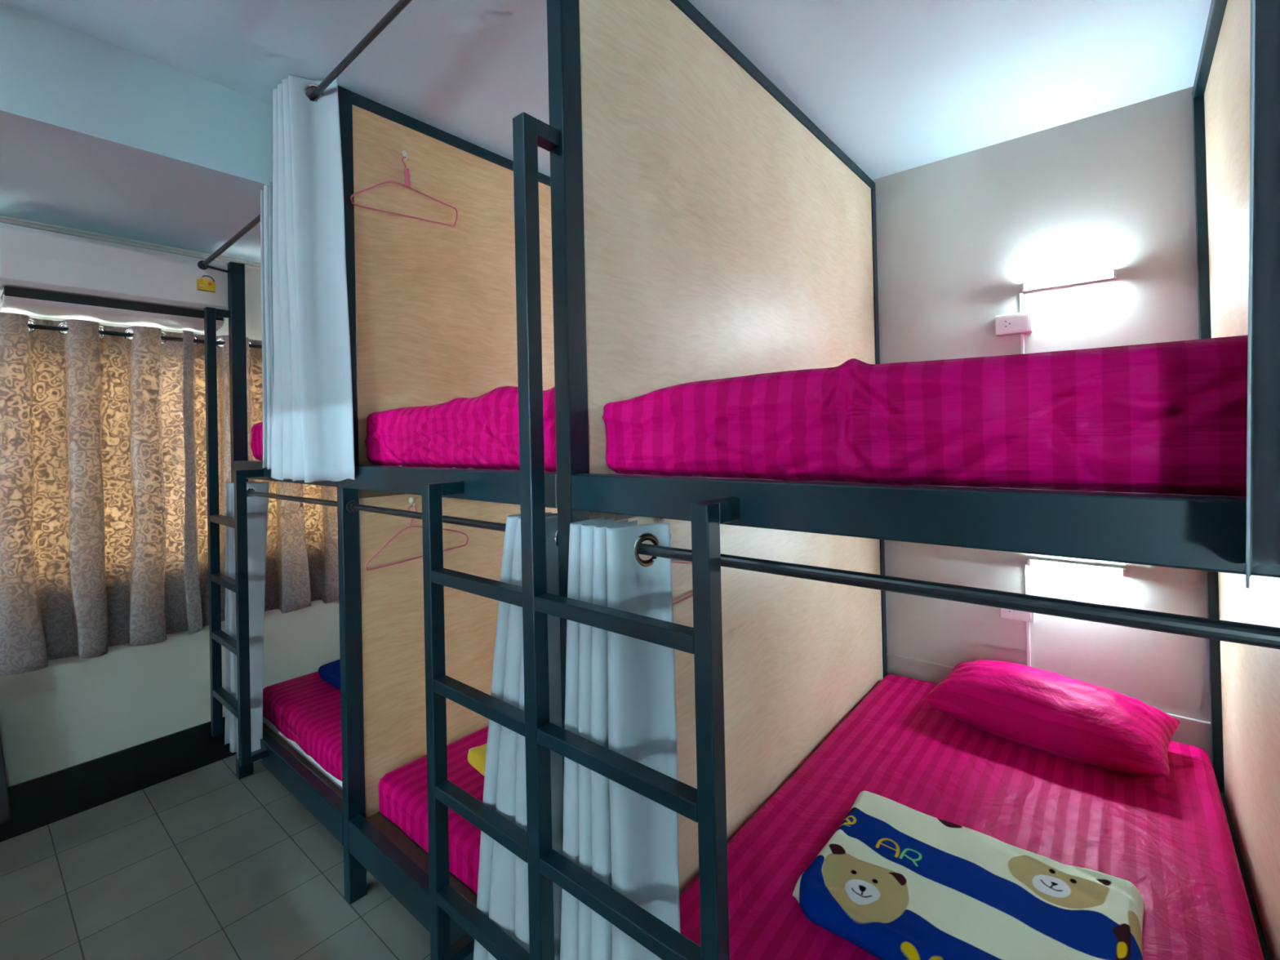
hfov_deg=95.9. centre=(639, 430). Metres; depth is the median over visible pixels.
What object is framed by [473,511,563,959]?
curtain
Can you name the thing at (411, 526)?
clothes hanger
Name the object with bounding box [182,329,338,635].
curtain
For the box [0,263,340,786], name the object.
wall
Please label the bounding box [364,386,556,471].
mattress
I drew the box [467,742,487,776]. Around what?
folded blanket
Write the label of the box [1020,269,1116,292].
lamp
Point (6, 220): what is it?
trim
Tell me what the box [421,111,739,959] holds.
ladder
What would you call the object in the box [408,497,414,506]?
hook
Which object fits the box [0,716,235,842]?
baseboard
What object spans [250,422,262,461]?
mattress
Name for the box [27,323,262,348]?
curtain rod
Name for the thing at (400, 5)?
curtain rod
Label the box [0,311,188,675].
curtain
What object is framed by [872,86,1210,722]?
wall
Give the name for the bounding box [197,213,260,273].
curtain rod
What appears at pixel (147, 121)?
ceiling
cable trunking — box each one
[1019,292,1023,312]
[1020,333,1024,354]
[1024,564,1029,594]
[1026,622,1031,666]
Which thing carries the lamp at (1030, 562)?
attached to the wall at (958, 237)
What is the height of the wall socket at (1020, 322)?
0.080 m
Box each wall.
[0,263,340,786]
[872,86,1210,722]
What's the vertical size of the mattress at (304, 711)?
0.145 m
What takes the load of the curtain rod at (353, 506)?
attached to the frame
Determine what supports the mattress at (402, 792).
on the frame
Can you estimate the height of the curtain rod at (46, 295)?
0.035 m
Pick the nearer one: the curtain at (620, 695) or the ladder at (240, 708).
the curtain at (620, 695)
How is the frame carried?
on the floor
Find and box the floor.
[0,754,431,959]
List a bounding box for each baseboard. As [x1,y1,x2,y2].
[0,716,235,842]
[886,653,1211,759]
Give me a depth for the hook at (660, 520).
1.40 m
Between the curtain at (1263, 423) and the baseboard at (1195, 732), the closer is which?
the curtain at (1263, 423)
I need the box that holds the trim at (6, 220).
[0,214,261,269]
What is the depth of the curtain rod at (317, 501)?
2.18 m
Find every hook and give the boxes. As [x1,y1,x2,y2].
[401,150,408,159]
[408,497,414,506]
[657,518,664,523]
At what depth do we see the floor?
1.95 m
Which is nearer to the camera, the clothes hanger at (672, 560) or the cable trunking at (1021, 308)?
the clothes hanger at (672, 560)
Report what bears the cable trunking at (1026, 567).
attached to the wall at (958, 237)
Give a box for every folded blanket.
[318,658,340,689]
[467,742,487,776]
[792,791,1145,959]
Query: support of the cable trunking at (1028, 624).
attached to the wall at (958, 237)
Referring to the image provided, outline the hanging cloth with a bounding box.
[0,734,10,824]
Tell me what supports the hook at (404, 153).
attached to the frame
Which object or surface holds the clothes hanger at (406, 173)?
hanging from the hook at (404, 153)
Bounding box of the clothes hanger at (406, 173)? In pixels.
[350,156,457,226]
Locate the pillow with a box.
[921,659,1180,777]
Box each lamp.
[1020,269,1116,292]
[1026,558,1126,577]
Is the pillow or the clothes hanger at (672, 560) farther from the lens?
the pillow
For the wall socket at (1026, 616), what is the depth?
2.35 m
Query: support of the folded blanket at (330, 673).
on the mattress at (304, 711)
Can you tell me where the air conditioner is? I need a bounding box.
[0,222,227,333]
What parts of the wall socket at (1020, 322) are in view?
plate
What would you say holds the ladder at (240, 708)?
attached to the frame
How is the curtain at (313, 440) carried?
hanging from the curtain rod at (400, 5)
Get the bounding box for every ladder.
[204,306,268,767]
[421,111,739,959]
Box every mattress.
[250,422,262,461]
[262,671,342,791]
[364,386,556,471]
[377,725,488,894]
[601,334,1248,497]
[679,673,1264,959]
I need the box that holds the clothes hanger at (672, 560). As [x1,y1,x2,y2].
[670,533,693,605]
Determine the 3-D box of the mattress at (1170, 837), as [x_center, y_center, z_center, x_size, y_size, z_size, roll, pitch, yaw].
[0.938,1.158,1.589,1.058,0.148,1.869,-2,-1,40]
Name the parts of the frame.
post, rail, rail, post, rail, rail, rail, rail, partition panel, post, rail, partition panel, rail, post, rail, post, rail, partition panel, rail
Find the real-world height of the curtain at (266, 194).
0.961 m
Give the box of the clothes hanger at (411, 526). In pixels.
[364,505,468,570]
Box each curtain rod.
[1,285,223,320]
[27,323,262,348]
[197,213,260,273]
[246,489,337,506]
[308,0,412,101]
[346,500,506,532]
[638,543,1279,649]
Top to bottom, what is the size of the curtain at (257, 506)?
1.138 m
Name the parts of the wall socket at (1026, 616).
plate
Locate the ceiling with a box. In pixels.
[0,0,1211,263]
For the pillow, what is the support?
on the mattress at (1170, 837)
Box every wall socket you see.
[995,311,1033,336]
[1000,608,1035,622]
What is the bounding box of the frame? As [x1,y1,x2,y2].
[227,0,1279,959]
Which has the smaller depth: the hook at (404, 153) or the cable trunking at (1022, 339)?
the hook at (404, 153)
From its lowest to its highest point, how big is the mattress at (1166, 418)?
0.199 m
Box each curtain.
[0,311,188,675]
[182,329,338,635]
[224,481,269,761]
[260,182,273,469]
[271,74,355,482]
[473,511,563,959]
[560,516,680,959]
[1245,0,1279,588]
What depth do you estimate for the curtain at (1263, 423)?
0.55 m
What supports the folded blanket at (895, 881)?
on the mattress at (1170, 837)

